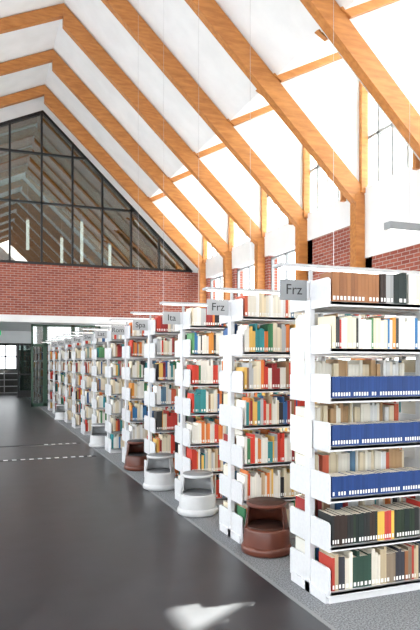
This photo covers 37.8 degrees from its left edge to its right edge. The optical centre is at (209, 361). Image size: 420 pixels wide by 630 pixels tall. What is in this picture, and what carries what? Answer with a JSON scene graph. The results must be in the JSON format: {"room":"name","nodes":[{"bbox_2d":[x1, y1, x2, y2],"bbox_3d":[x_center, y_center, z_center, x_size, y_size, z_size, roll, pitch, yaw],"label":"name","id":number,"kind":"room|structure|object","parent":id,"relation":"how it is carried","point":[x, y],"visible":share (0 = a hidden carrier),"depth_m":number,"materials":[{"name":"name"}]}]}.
{"room":"library","nodes":[
{"label":"library","id":0,"kind":"room"},
{"bbox_2d":[0,171,115,392],"bbox_3d":[-10.242,-4.400,31.511,13.000,12.000,0.200,0,0,-21],"label":"wall","id":1,"kind":"structure","parent":0,"point":[56,223],"depth_m":31.75,"materials":[{"name":"grey paint"}]},
{"bbox_2d":[0,344,16,369],"bbox_3d":[-10.455,-0.250,31.367,1.100,1.300,0.120,0,0,-21],"label":"window","id":2,"kind":"structure","parent":1,"relation":"in","point":[5,345],"depth_m":31.35,"materials":[{"name":"white"}]},
{"bbox_2d":[26,397,336,629],"bbox_3d":[-3.213,1.598,14.176,0.030,0.004,37.200,0,0,-21],"label":"trim","id":3,"kind":"structure","parent":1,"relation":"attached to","point":[287,594],"depth_m":4.97,"materials":[{"name":"grey plastic"}]},
{"bbox_2d":[0,314,148,334],"bbox_3d":[-8.338,-1.525,26.447,13.000,0.250,10.620,0,0,-21],"label":"ceiling","id":4,"kind":"structure","parent":0,"point":[7,322],"depth_m":22.29,"materials":[{"name":"white paint"}]},
{"bbox_2d":[36,331,153,396],"bbox_3d":[-5.362,0.100,29.046,5.600,3.000,0.150,0,0,-21],"label":"wall","id":5,"kind":"structure","parent":0,"point":[39,334],"depth_m":28.08,"materials":[{"name":"grey paint"}]},
{"bbox_2d":[0,331,34,342],"bbox_3d":[-11.470,-1.125,26.750,7.350,0.550,0.150,0,0,-21],"label":"trim","id":6,"kind":"structure","parent":5,"relation":"attached to","point":[6,336],"depth_m":27.70,"materials":[{"name":"white paint"}]},
{"bbox_2d":[17,344,34,396],"bbox_3d":[-8.363,0.390,27.891,0.770,2.420,0.100,0,0,-21],"label":"door","id":7,"kind":"structure","parent":5,"relation":"in","point":[27,393],"depth_m":27.83,"materials":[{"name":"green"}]},
{"bbox_2d":[0,96,197,272],"bbox_3d":[-6.523,-6.506,21.617,13.000,6.113,0.140,0,0,-21],"label":"wall","id":8,"kind":"structure","parent":0,"point":[37,104],"depth_m":22.25,"materials":[{"name":"white paint"}]},
{"bbox_2d":[0,110,192,272],"bbox_3d":[-6.637,-6.197,21.553,12.741,5.493,0.140,0,0,-21],"label":"gable window","id":9,"kind":"structure","parent":8,"relation":"in","point":[42,113],"depth_m":22.12,"materials":[{"name":"black"}]},
{"bbox_2d":[0,262,197,317],"bbox_3d":[-6.530,-2.550,21.636,13.000,1.800,0.300,0,0,-21],"label":"brick wall","id":10,"kind":"structure","parent":0,"point":[25,289],"depth_m":22.30,"materials":[{"name":"red brick"}]},
{"bbox_2d":[0,393,330,629],"bbox_3d":[-6.480,1.700,12.948,6.980,0.200,37.200,0,0,-21],"label":"floor","id":11,"kind":"structure","parent":0,"point":[84,545],"depth_m":5.01,"materials":[{"name":"grey concrete"}]},
{"bbox_2d":[0,372,19,393],"bbox_3d":[-10.445,1.050,31.072,1.510,1.100,0.320,0,0,-21],"label":"bookcase","id":12,"kind":"object","parent":11,"relation":"on","point":[4,373],"visible":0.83,"depth_m":31.12,"materials":[{"name":"grey metal"}]},
{"bbox_2d":[0,443,80,446],"bbox_3d":[-4.363,1.597,11.393,3.850,0.006,0.140,0,0,-21],"label":"vent strip","id":13,"kind":"object","parent":11,"relation":"on","point":[59,443],"visible":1,"depth_m":11.83,"materials":[{"name":"white metal"}]},
{"bbox_2d":[0,455,96,461],"bbox_3d":[-3.747,1.597,9.755,3.850,0.006,0.140,0,0,-21],"label":"vent strip","id":14,"kind":"object","parent":11,"relation":"on","point":[88,455],"visible":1,"depth_m":10.13,"materials":[{"name":"white metal"}]},
{"bbox_2d":[0,0,419,268],"bbox_3d":[-3.575,-6.666,13.773,13.600,6.234,35.700,0,0,-21],"label":"ceiling","id":15,"kind":"structure","parent":0,"point":[282,34],"depth_m":15.72,"materials":[{"name":"white paint"}]},
{"bbox_2d":[26,218,28,249],"bbox_3d":[-7.149,-6.900,24.021,0.130,5.000,0.130,0,0,-21],"label":"pendant lamp","id":16,"kind":"object","parent":15,"relation":"hanging from","point":[27,219],"visible":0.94,"depth_m":23.97,"materials":[{"name":"white"}]},
{"bbox_2d":[60,236,62,262],"bbox_3d":[-6.162,-6.248,25.460,0.130,4.496,0.130,0,0,-21],"label":"pendant lamp","id":17,"kind":"object","parent":15,"relation":"hanging from","point":[61,237],"visible":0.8,"depth_m":25.41,"materials":[{"name":"white"}]},
{"bbox_2d":[0,155,134,266],"bbox_3d":[-8.953,-6.421,28.096,12.970,6.243,0.200,0,0,-21],"label":"rafter","id":18,"kind":"object","parent":15,"relation":"attached to","point":[33,167],"visible":0.74,"depth_m":28.82,"materials":[{"name":"brown wood"}]},
{"bbox_2d":[0,136,156,267],"bbox_3d":[-8.056,-6.421,25.709,12.970,6.243,0.200,0,0,-21],"label":"rafter","id":19,"kind":"object","parent":15,"relation":"attached to","point":[51,163],"visible":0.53,"depth_m":26.57,"materials":[{"name":"brown wood"}]},
{"bbox_2d":[80,219,82,261],"bbox_3d":[-5.183,-5.948,24.760,0.130,3.796,0.130,0,0,-21],"label":"pendant lamp","id":20,"kind":"object","parent":15,"relation":"hanging from","point":[81,220],"visible":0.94,"depth_m":24.72,"materials":[{"name":"white"}]},
{"bbox_2d":[0,116,183,269],"bbox_3d":[-7.159,-6.421,23.323,12.970,6.243,0.200,0,0,-21],"label":"rafter","id":21,"kind":"object","parent":15,"relation":"attached to","point":[49,133],"visible":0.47,"depth_m":24.25,"materials":[{"name":"brown wood"}]},
{"bbox_2d":[0,84,205,268],"bbox_3d":[-6.261,-6.421,20.936,12.970,6.243,0.200,0,0,-21],"label":"rafter","id":22,"kind":"object","parent":15,"relation":"attached to","point":[56,107],"visible":0.95,"depth_m":21.81,"materials":[{"name":"brown wood"}]},
{"bbox_2d":[108,243,110,265],"bbox_3d":[-4.280,-5.223,26.167,0.130,2.646,0.130,0,0,-21],"label":"pendant lamp","id":23,"kind":"object","parent":15,"relation":"hanging from","point":[109,244],"visible":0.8,"depth_m":26.12,"materials":[{"name":"white"}]},
{"bbox_2d":[0,49,231,257],"bbox_3d":[-5.364,-6.421,18.549,12.970,6.243,0.200,0,0,-21],"label":"rafter","id":24,"kind":"object","parent":15,"relation":"attached to","point":[60,68],"visible":0.9,"depth_m":19.39,"materials":[{"name":"brown wood"}]},
{"bbox_2d":[0,3,263,244],"bbox_3d":[-4.467,-6.421,16.162,12.970,6.243,0.200,0,0,-21],"label":"rafter","id":25,"kind":"object","parent":15,"relation":"attached to","point":[71,25],"visible":0.9,"depth_m":16.99,"materials":[{"name":"brown wood"}]},
{"bbox_2d":[147,193,206,262],"bbox_3d":[-0.893,-5.445,21.901,2.340,3.410,1.890,0,0,-21],"label":"frame","id":26,"kind":"object","parent":15,"relation":"attached to","point":[160,195],"visible":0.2,"depth_m":23.05,"materials":[{"name":"brown wood"}]},
{"bbox_2d":[159,302,206,311],"bbox_3d":[1.354,-4.942,7.581,4.070,8.748,0.120,0,0,-21],"label":"lamp","id":27,"kind":"object","parent":15,"relation":"hanging from","point":[182,304],"visible":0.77,"depth_m":6.92,"materials":[{"name":"grey metal"}]},
{"bbox_2d":[101,0,306,226],"bbox_3d":[-3.570,-6.421,13.775,12.970,6.243,0.200,0,0,-21],"label":"rafter","id":28,"kind":"object","parent":15,"relation":"attached to","point":[124,12],"visible":0.89,"depth_m":14.97,"materials":[{"name":"brown wood"}]},
{"bbox_2d":[167,171,251,251],"bbox_3d":[0.004,-5.445,19.514,2.340,3.410,1.890,0,0,-21],"label":"frame","id":29,"kind":"object","parent":15,"relation":"attached to","point":[185,174],"visible":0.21,"depth_m":20.68,"materials":[{"name":"brown wood"}]},
{"bbox_2d":[207,241,218,258],"bbox_3d":[0.262,-5.450,22.346,0.095,3.420,2.010,0,0,-21],"label":"window","id":30,"kind":"structure","parent":15,"relation":"attached to","point":[211,251],"depth_m":23.11,"materials":[{"name":"grey glass"}]},
{"bbox_2d":[202,287,279,299],"bbox_3d":[1.857,-4.942,6.243,4.070,8.748,0.120,0,0,-21],"label":"lamp","id":31,"kind":"object","parent":15,"relation":"hanging from","point":[214,289],"visible":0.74,"depth_m":5.61,"materials":[{"name":"grey metal"}]},
{"bbox_2d":[234,222,249,246],"bbox_3d":[1.159,-5.450,19.959,0.095,3.420,2.010,0,0,-21],"label":"window","id":32,"kind":"structure","parent":15,"relation":"attached to","point":[240,237],"depth_m":20.40,"materials":[{"name":"grey glass"}]},
{"bbox_2d":[193,142,292,236],"bbox_3d":[0.901,-5.445,17.127,2.340,3.410,1.890,0,0,-21],"label":"frame","id":33,"kind":"object","parent":15,"relation":"attached to","point":[210,150],"visible":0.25,"depth_m":18.28,"materials":[{"name":"brown wood"}]},
{"bbox_2d":[185,0,364,203],"bbox_3d":[-2.673,-6.421,11.388,12.970,6.243,0.200,0,0,-21],"label":"rafter","id":34,"kind":"object","parent":15,"relation":"attached to","point":[209,12],"visible":0.89,"depth_m":12.82,"materials":[{"name":"brown wood"}]},
{"bbox_2d":[267,195,288,231],"bbox_3d":[2.056,-5.450,17.572,0.095,3.420,2.010,0,0,-21],"label":"window","id":35,"kind":"structure","parent":15,"relation":"attached to","point":[270,203],"depth_m":18.02,"materials":[{"name":"grey"}]},
{"bbox_2d":[226,90,345,217],"bbox_3d":[1.799,-5.445,14.740,2.340,3.410,1.890,0,0,-21],"label":"frame","id":36,"kind":"object","parent":15,"relation":"attached to","point":[305,154],"visible":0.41,"depth_m":15.90,"materials":[{"name":"brown wood"}]},
{"bbox_2d":[310,155,339,211],"bbox_3d":[2.954,-5.450,15.185,0.095,3.420,2.010,0,0,-21],"label":"window","id":37,"kind":"structure","parent":15,"relation":"attached to","point":[321,185],"depth_m":15.61,"materials":[{"name":"grey"}]},
{"bbox_2d":[272,29,419,192],"bbox_3d":[2.696,-5.445,12.353,2.340,3.410,1.890,0,0,-21],"label":"frame","id":38,"kind":"object","parent":15,"relation":"attached to","point":[363,93],"visible":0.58,"depth_m":13.51,"materials":[{"name":"brown wood"}]},
{"bbox_2d":[273,0,419,280],"bbox_3d":[2.361,-4.942,4.904,4.070,8.748,0.120,0,0,-21],"label":"lamp","id":39,"kind":"object","parent":15,"relation":"hanging from","point":[310,268],"visible":0.97,"depth_m":4.34,"materials":[{"name":"grey metal"}]},
{"bbox_2d":[300,0,419,157],"bbox_3d":[-1.775,-6.421,9.001,12.970,6.243,0.200,0,0,-21],"label":"rafter","id":40,"kind":"object","parent":15,"relation":"attached to","point":[348,41],"visible":1,"depth_m":10.62,"materials":[{"name":"brown wood"}]},
{"bbox_2d":[339,0,399,18],"bbox_3d":[3.593,-5.445,9.966,2.340,3.410,1.890,0,0,-21],"label":"frame","id":41,"kind":"object","parent":15,"relation":"attached to","point":[369,6],"visible":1,"depth_m":10.53,"materials":[{"name":"brown wood"}]},
{"bbox_2d":[368,93,411,185],"bbox_3d":[3.851,-5.450,12.798,0.095,3.420,2.010,0,0,-21],"label":"window","id":42,"kind":"structure","parent":15,"relation":"attached to","point":[389,154],"depth_m":13.21,"materials":[{"name":"grey"}]},
{"bbox_2d":[384,221,419,233],"bbox_3d":[2.514,-4.504,6.287,1.670,6.422,0.100,0,0,-21],"label":"pendant lamp","id":43,"kind":"object","parent":15,"relation":"hanging from","point":[390,225],"visible":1,"depth_m":6.01,"materials":[{"name":"grey plastic"}]},
{"bbox_2d":[27,393,419,629],"bbox_3d":[-0.255,1.700,15.288,6.320,0.200,37.200,0,0,-21],"label":"floor","id":44,"kind":"structure","parent":0,"point":[398,611],"depth_m":4.13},
{"bbox_2d":[54,404,64,419],"bbox_3d":[-4.084,1.383,16.947,0.432,0.425,0.432,0,0,-1],"label":"step stool","id":45,"kind":"object","parent":44,"relation":"on","point":[60,408],"visible":0.69,"depth_m":16.80,"materials":[{"name":"grey plastic"}]},
{"bbox_2d":[31,324,99,406],"bbox_3d":[-5.244,0.125,22.365,2.480,2.950,0.060,0,0,-21],"label":"door","id":46,"kind":"structure","parent":44,"relation":"on","point":[44,345],"depth_m":22.06,"materials":[{"name":"green metal"}]},
{"bbox_2d":[48,345,133,410],"bbox_3d":[-3.562,0.517,21.010,3.840,2.165,0.540,0,0,-21],"label":"bookshelf","id":47,"kind":"object","parent":44,"relation":"on","point":[49,350],"visible":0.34,"depth_m":20.31,"materials":[{"name":"white metal"}]},
{"bbox_2d":[50,344,69,407],"bbox_3d":[-3.565,0.452,21.009,3.745,2.135,0.504,0,0,-21],"label":"books","id":48,"kind":"object","parent":47,"relation":"in","point":[51,348],"visible":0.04,"depth_m":20.14,"materials":[{"name":"beige paper"}]},
{"bbox_2d":[89,423,106,447],"bbox_3d":[-2.078,1.383,11.611,0.432,0.425,0.432,0,0,-1],"label":"step stool","id":49,"kind":"object","parent":44,"relation":"on","point":[98,433],"visible":0.74,"depth_m":11.47,"materials":[{"name":"grey plastic"}]},
{"bbox_2d":[58,346,155,403],"bbox_3d":[-2.556,0.517,18.333,3.840,2.165,0.540,0,0,-21],"label":"bookshelf","id":50,"kind":"object","parent":44,"relation":"on","point":[59,347],"visible":0.15,"depth_m":17.61,"materials":[{"name":"white metal"}]},
{"bbox_2d":[51,342,58,346],"bbox_3d":[-4.453,-0.495,17.599,0.217,0.140,0.024,0,0,-21],"label":"sign","id":51,"kind":"object","parent":50,"relation":"attached to","point":[53,344],"visible":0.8,"depth_m":17.59,"materials":[{"name":"grey plastic"}]},
{"bbox_2d":[61,340,91,403],"bbox_3d":[-2.560,0.452,18.331,3.743,2.135,0.504,0,0,-21],"label":"books","id":52,"kind":"object","parent":50,"relation":"in","point":[62,351],"visible":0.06,"depth_m":17.47,"materials":[{"name":"beige paper"}]},
{"bbox_2d":[53,347,171,413],"bbox_3d":[-3.059,0.517,19.672,3.840,2.165,0.540,0,0,-21],"label":"bookshelf","id":53,"kind":"object","parent":44,"relation":"on","point":[54,349],"visible":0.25,"depth_m":18.97,"materials":[{"name":"white metal"}]},
{"bbox_2d":[55,347,71,410],"bbox_3d":[-3.062,0.452,19.671,3.746,2.135,0.504,0,0,-21],"label":"books","id":54,"kind":"object","parent":53,"relation":"in","point":[56,352],"visible":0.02,"depth_m":18.81,"materials":[{"name":"paper"}]},
{"bbox_2d":[64,345,201,422],"bbox_3d":[-2.053,0.517,16.994,3.840,2.165,0.540,0,0,-21],"label":"bookshelf","id":55,"kind":"object","parent":44,"relation":"on","point":[66,420],"visible":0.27,"depth_m":16.19,"materials":[{"name":"white metal"}]},
{"bbox_2d":[57,341,64,345],"bbox_3d":[-3.950,-0.495,16.260,0.217,0.140,0.024,0,0,-21],"label":"sign","id":56,"kind":"object","parent":55,"relation":"attached to","point":[59,343],"visible":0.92,"depth_m":16.25,"materials":[{"name":"grey plastic"}]},
{"bbox_2d":[67,345,90,419],"bbox_3d":[-2.055,0.452,16.994,3.746,2.135,0.504,0,0,-21],"label":"books","id":57,"kind":"object","parent":55,"relation":"in","point":[69,375],"visible":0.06,"depth_m":16.12,"materials":[{"name":"beige paper"}]},
{"bbox_2d":[124,439,147,470],"bbox_3d":[-1.071,1.383,9.159,0.432,0.425,0.432,0,0,-11],"label":"step stool","id":58,"kind":"object","parent":44,"relation":"on","point":[135,456],"visible":0.71,"depth_m":9.02,"materials":[{"name":"brown plastic"}]},
{"bbox_2d":[72,343,218,427],"bbox_3d":[-1.550,0.517,15.656,3.840,2.165,0.540,0,0,-21],"label":"bookshelf","id":59,"kind":"object","parent":44,"relation":"on","point":[74,345],"visible":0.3,"depth_m":14.88,"materials":[{"name":"white metal"}]},
{"bbox_2d":[64,339,72,344],"bbox_3d":[-3.447,-0.495,14.921,0.217,0.140,0.024,0,0,-21],"label":"sign","id":60,"kind":"object","parent":59,"relation":"attached to","point":[66,341],"visible":0.96,"depth_m":14.91,"materials":[{"name":"grey plastic"}]},
{"bbox_2d":[63,334,81,335],"bbox_3d":[-1.665,-0.620,15.613,4.070,0.104,0.120,0,0,-21],"label":"lamp","id":61,"kind":"object","parent":59,"relation":"on","point":[63,334],"visible":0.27,"depth_m":14.92,"materials":[{"name":"grey"}]},
{"bbox_2d":[75,343,169,424],"bbox_3d":[-1.555,0.452,15.654,3.741,2.135,0.504,0,0,-21],"label":"books","id":62,"kind":"object","parent":59,"relation":"in","point":[78,391],"visible":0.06,"depth_m":14.79,"materials":[{"name":"multicoloured paper"}]},
{"bbox_2d":[143,453,174,490],"bbox_3d":[-0.636,1.383,7.773,0.432,0.425,0.432,0,0,9],"label":"step stool","id":63,"kind":"object","parent":44,"relation":"on","point":[159,471],"visible":0.99,"depth_m":7.66,"materials":[{"name":"grey plastic"}]},
{"bbox_2d":[81,341,243,434],"bbox_3d":[-1.046,0.517,14.317,3.840,2.165,0.540,0,0,-21],"label":"bookshelf","id":64,"kind":"object","parent":44,"relation":"on","point":[83,344],"visible":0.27,"depth_m":13.62,"materials":[{"name":"white metal"}]},
{"bbox_2d":[72,336,81,342],"bbox_3d":[-2.944,-0.495,13.583,0.217,0.140,0.024,0,0,-21],"label":"sign","id":65,"kind":"object","parent":64,"relation":"attached to","point":[75,339],"visible":0.98,"depth_m":13.57,"materials":[{"name":"grey plastic"}]},
{"bbox_2d":[84,341,115,430],"bbox_3d":[-1.053,0.452,14.315,3.738,2.135,0.504,0,0,-21],"label":"books","id":66,"kind":"object","parent":64,"relation":"in","point":[88,365],"visible":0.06,"depth_m":13.46,"materials":[{"name":"paper"}]},
{"bbox_2d":[105,330,254,452],"bbox_3d":[-0.040,0.517,11.640,3.840,2.165,0.540,0,0,-21],"label":"bookshelf","id":67,"kind":"object","parent":44,"relation":"on","point":[108,351],"visible":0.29,"depth_m":10.91,"materials":[{"name":"white metal"}]},
{"bbox_2d":[95,330,106,337],"bbox_3d":[-1.937,-0.495,10.906,0.217,0.140,0.024,0,0,-21],"label":"sign","id":68,"kind":"object","parent":67,"relation":"attached to","point":[98,333],"visible":1,"depth_m":10.90,"materials":[{"name":"grey plastic"}]},
{"bbox_2d":[93,324,125,329],"bbox_3d":[-0.155,-0.620,11.597,4.070,0.104,0.120,0,0,-21],"label":"lamp","id":69,"kind":"object","parent":67,"relation":"on","point":[108,325],"visible":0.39,"depth_m":10.92,"materials":[{"name":"grey metal"}]},
{"bbox_2d":[110,328,177,448],"bbox_3d":[-0.043,0.452,11.639,3.746,2.135,0.504,0,0,-21],"label":"books","id":70,"kind":"object","parent":67,"relation":"in","point":[117,403],"visible":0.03,"depth_m":10.79,"materials":[{"name":"paper"}]},
{"bbox_2d":[92,334,268,423],"bbox_3d":[-0.543,0.517,12.979,3.840,2.165,0.540,0,0,-21],"label":"bookshelf","id":71,"kind":"object","parent":44,"relation":"on","point":[94,342],"visible":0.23,"depth_m":12.24,"materials":[{"name":"white metal"}]},
{"bbox_2d":[82,334,92,340],"bbox_3d":[-2.441,-0.495,12.244,0.217,0.140,0.024,0,0,-21],"label":"sign","id":72,"kind":"object","parent":71,"relation":"attached to","point":[85,337],"visible":1,"depth_m":12.23,"materials":[{"name":"grey plastic"}]},
{"bbox_2d":[81,328,109,333],"bbox_3d":[-0.658,-0.620,12.935,4.070,0.104,0.120,0,0,-21],"label":"lamp","id":73,"kind":"object","parent":71,"relation":"on","point":[94,329],"visible":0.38,"depth_m":12.25,"materials":[{"name":"grey metal"}]},
{"bbox_2d":[96,338,146,422],"bbox_3d":[-0.547,0.452,12.977,3.743,2.135,0.504,0,0,-21],"label":"books","id":74,"kind":"object","parent":71,"relation":"in","point":[101,415],"visible":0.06,"depth_m":12.12,"materials":[{"name":"paper"}]},
{"bbox_2d":[177,470,217,516],"bbox_3d":[-0.131,1.383,6.489,0.432,0.425,0.432,0,0,-1],"label":"step stool","id":75,"kind":"object","parent":44,"relation":"on","point":[197,496],"visible":1,"depth_m":6.38,"materials":[{"name":"grey plastic"}]},
{"bbox_2d":[198,264,205,360],"bbox_3d":[-0.301,-1.046,23.176,0.245,5.292,0.230,0,0,-21],"label":"wall post","id":76,"kind":"object","parent":44,"relation":"on","point":[202,270],"visible":0.29,"depth_m":23.07,"materials":[{"name":"brown wood"}]},
{"bbox_2d":[223,252,231,300],"bbox_3d":[0.596,-1.046,20.789,0.245,5.292,0.230,0,0,-21],"label":"wall post","id":77,"kind":"object","parent":44,"relation":"on","point":[227,261],"visible":0.29,"depth_m":20.69,"materials":[{"name":"brown wood"}]},
{"bbox_2d":[122,326,343,462],"bbox_3d":[0.463,0.517,10.302,3.840,2.165,0.540,0,0,-21],"label":"bookshelf","id":78,"kind":"object","parent":44,"relation":"on","point":[125,349],"visible":0.2,"depth_m":9.60,"materials":[{"name":"white metal"}]},
{"bbox_2d":[111,326,124,334],"bbox_3d":[-1.434,-0.495,9.567,0.217,0.140,0.024,0,0,-21],"label":"sign","id":79,"kind":"object","parent":78,"relation":"attached to","point":[115,330],"visible":1,"depth_m":9.55,"materials":[{"name":"grey plastic"}]},
{"bbox_2d":[109,319,145,325],"bbox_3d":[0.348,-4.942,10.258,4.070,8.748,0.120,0,0,-21],"label":"lamp","id":80,"kind":"object","parent":78,"relation":"on","point":[126,320],"visible":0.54,"depth_m":9.59,"materials":[{"name":"grey metal"}]},
{"bbox_2d":[124,322,175,446],"bbox_3d":[0.460,0.452,10.300,3.745,2.134,0.506,0,0,-21],"label":"books","id":81,"kind":"object","parent":78,"relation":"in","point":[137,388],"visible":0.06,"depth_m":9.46,"materials":[{"name":"multicoloured paper"}]},
{"bbox_2d":[254,238,264,359],"bbox_3d":[1.493,-1.046,18.402,0.245,5.292,0.230,0,0,-21],"label":"wall post","id":82,"kind":"object","parent":44,"relation":"on","point":[259,248],"visible":0.29,"depth_m":18.31,"materials":[{"name":"brown wood"}]},
{"bbox_2d":[144,319,386,478],"bbox_3d":[0.966,0.517,8.963,3.840,2.165,0.540,0,0,-21],"label":"bookshelf","id":83,"kind":"object","parent":44,"relation":"on","point":[149,349],"visible":0.2,"depth_m":8.26,"materials":[{"name":"white metal"}]},
{"bbox_2d":[133,320,148,329],"bbox_3d":[-0.931,-0.495,8.229,0.217,0.140,0.024,0,0,-21],"label":"sign","id":84,"kind":"object","parent":83,"relation":"attached to","point":[137,324],"visible":1,"depth_m":8.22,"materials":[{"name":"grey plastic"}]},
{"bbox_2d":[130,311,162,319],"bbox_3d":[0.851,-4.942,8.920,4.070,8.748,0.120,0,0,-21],"label":"lamp","id":85,"kind":"object","parent":83,"relation":"on","point":[132,312],"visible":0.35,"depth_m":8.25,"materials":[{"name":"grey metal"}]},
{"bbox_2d":[147,316,218,475],"bbox_3d":[0.963,0.452,8.962,3.746,2.135,0.506,0,0,-21],"label":"books","id":86,"kind":"object","parent":83,"relation":"in","point":[167,419],"visible":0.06,"depth_m":8.13,"materials":[{"name":"multicoloured paper"}]},
{"bbox_2d":[241,497,291,557],"bbox_3d":[0.478,1.383,5.179,0.432,0.425,0.432,0,0,14],"label":"step stool","id":87,"kind":"object","parent":44,"relation":"on","point":[266,527],"visible":0.99,"depth_m":5.06,"materials":[{"name":"brown plastic"}]},
{"bbox_2d":[175,311,414,504],"bbox_3d":[1.469,0.517,7.625,3.840,2.165,0.540,0,0,-21],"label":"bookshelf","id":88,"kind":"object","parent":44,"relation":"on","point":[182,346],"visible":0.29,"depth_m":6.92,"materials":[{"name":"white metal"}]},
{"bbox_2d":[163,311,180,323],"bbox_3d":[-0.428,-0.495,6.890,0.217,0.140,0.024,0,0,-21],"label":"sign","id":89,"kind":"object","parent":88,"relation":"attached to","point":[168,317],"visible":1,"depth_m":6.88,"materials":[{"name":"grey plastic"}]},
{"bbox_2d":[177,362,182,379],"bbox_3d":[-0.347,0.100,6.984,0.003,0.200,0.220,0,0,-21],"label":"paper notice","id":90,"kind":"object","parent":88,"relation":"attached to","point":[179,365],"visible":1,"depth_m":6.95,"materials":[{"name":"white"}]},
{"bbox_2d":[178,307,381,497],"bbox_3d":[1.465,0.452,7.623,3.743,2.135,0.506,0,0,-21],"label":"books","id":91,"kind":"object","parent":88,"relation":"in","point":[206,429],"visible":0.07,"depth_m":6.81,"materials":[{"name":"multicoloured paper"}]},
{"bbox_2d":[295,219,307,280],"bbox_3d":[2.391,-1.046,16.015,0.245,5.292,0.230,0,0,-21],"label":"wall post","id":92,"kind":"object","parent":44,"relation":"on","point":[301,243],"visible":0.29,"depth_m":15.92,"materials":[{"name":"brown wood"}]},
{"bbox_2d":[219,298,414,543],"bbox_3d":[1.972,0.517,6.286,3.840,2.165,0.540,0,0,-21],"label":"bookshelf","id":93,"kind":"object","parent":44,"relation":"on","point":[231,523],"visible":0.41,"depth_m":5.58,"materials":[{"name":"white metal"}]},
{"bbox_2d":[207,299,229,314],"bbox_3d":[0.075,-0.495,5.551,0.217,0.140,0.024,0,0,-21],"label":"sign","id":94,"kind":"object","parent":93,"relation":"attached to","point":[214,307],"visible":1,"depth_m":5.54,"materials":[{"name":"grey plastic"}]},
{"bbox_2d":[223,353,231,372],"bbox_3d":[0.160,0.010,5.636,0.003,0.180,0.200,0,0,-21],"label":"paper notice","id":95,"kind":"object","parent":93,"relation":"attached to","point":[227,359],"visible":1,"depth_m":5.63,"materials":[{"name":"white paper"}]},
{"bbox_2d":[223,293,410,533],"bbox_3d":[1.968,0.452,6.284,3.743,2.135,0.506,0,0,-21],"label":"books","id":96,"kind":"object","parent":93,"relation":"in","point":[268,445],"visible":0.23,"depth_m":5.49,"materials":[{"name":"multicoloured paper"}]},
{"bbox_2d":[290,277,419,603],"bbox_3d":[2.476,0.517,4.947,3.840,2.165,0.540,0,0,-21],"label":"bookshelf","id":97,"kind":"object","parent":44,"relation":"on","point":[308,573],"visible":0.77,"depth_m":4.22,"materials":[{"name":"white metal"}]},
{"bbox_2d":[280,279,308,300],"bbox_3d":[0.578,-0.495,4.213,0.217,0.140,0.024,0,0,-21],"label":"sign","id":98,"kind":"object","parent":97,"relation":"attached to","point":[289,289],"visible":1,"depth_m":4.21,"materials":[{"name":"grey plastic"}]},
{"bbox_2d":[291,348,304,375],"bbox_3d":[0.627,0.000,4.392,0.003,0.200,0.200,0,0,-21],"label":"paper notice","id":99,"kind":"object","parent":97,"relation":"attached to","point":[297,356],"visible":1,"depth_m":4.37,"materials":[{"name":"white paper"}]},
{"bbox_2d":[291,414,311,457],"bbox_3d":[0.645,0.520,4.345,0.003,0.280,0.300,0,0,-21],"label":"paper notice","id":100,"kind":"object","parent":97,"relation":"attached to","point":[301,428],"visible":1,"depth_m":4.33,"materials":[{"name":"white"}]},
{"bbox_2d":[296,271,419,591],"bbox_3d":[2.473,0.447,4.946,3.747,2.144,0.505,0,0,-21],"label":"books","id":101,"kind":"object","parent":97,"relation":"in","point":[375,471],"visible":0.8,"depth_m":4.22,"materials":[{"name":"multicoloured paper"}]},
{"bbox_2d":[350,194,364,359],"bbox_3d":[3.288,-1.046,13.628,0.245,5.292,0.230,0,0,-21],"label":"wall post","id":102,"kind":"object","parent":44,"relation":"on","point":[357,209],"visible":0.29,"depth_m":13.53,"materials":[{"name":"brown wood"}]},
{"bbox_2d":[157,226,419,360],"bbox_3d":[2.562,-0.775,16.347,0.300,4.750,37.200,0,0,-21],"label":"wall","id":103,"kind":"structure","parent":0,"point":[320,249],"depth_m":14.63,"materials":[{"name":"red brick"}]},
{"bbox_2d":[156,249,406,360],"bbox_3d":[2.622,-1.200,16.102,0.080,3.800,35.000,0,0,-21],"label":"window","id":104,"kind":"structure","parent":103,"relation":"in","point":[286,254],"depth_m":19.65,"materials":[{"name":"grey metal"}]},
{"bbox_2d":[206,167,419,277],"bbox_3d":[2.553,-3.080,16.343,0.320,1.560,37.200,0,0,-21],"label":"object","id":105,"kind":"structure","parent":103,"relation":"attached to","point":[396,197],"depth_m":13.36,"materials":[{"name":"white paint"}]}
]}

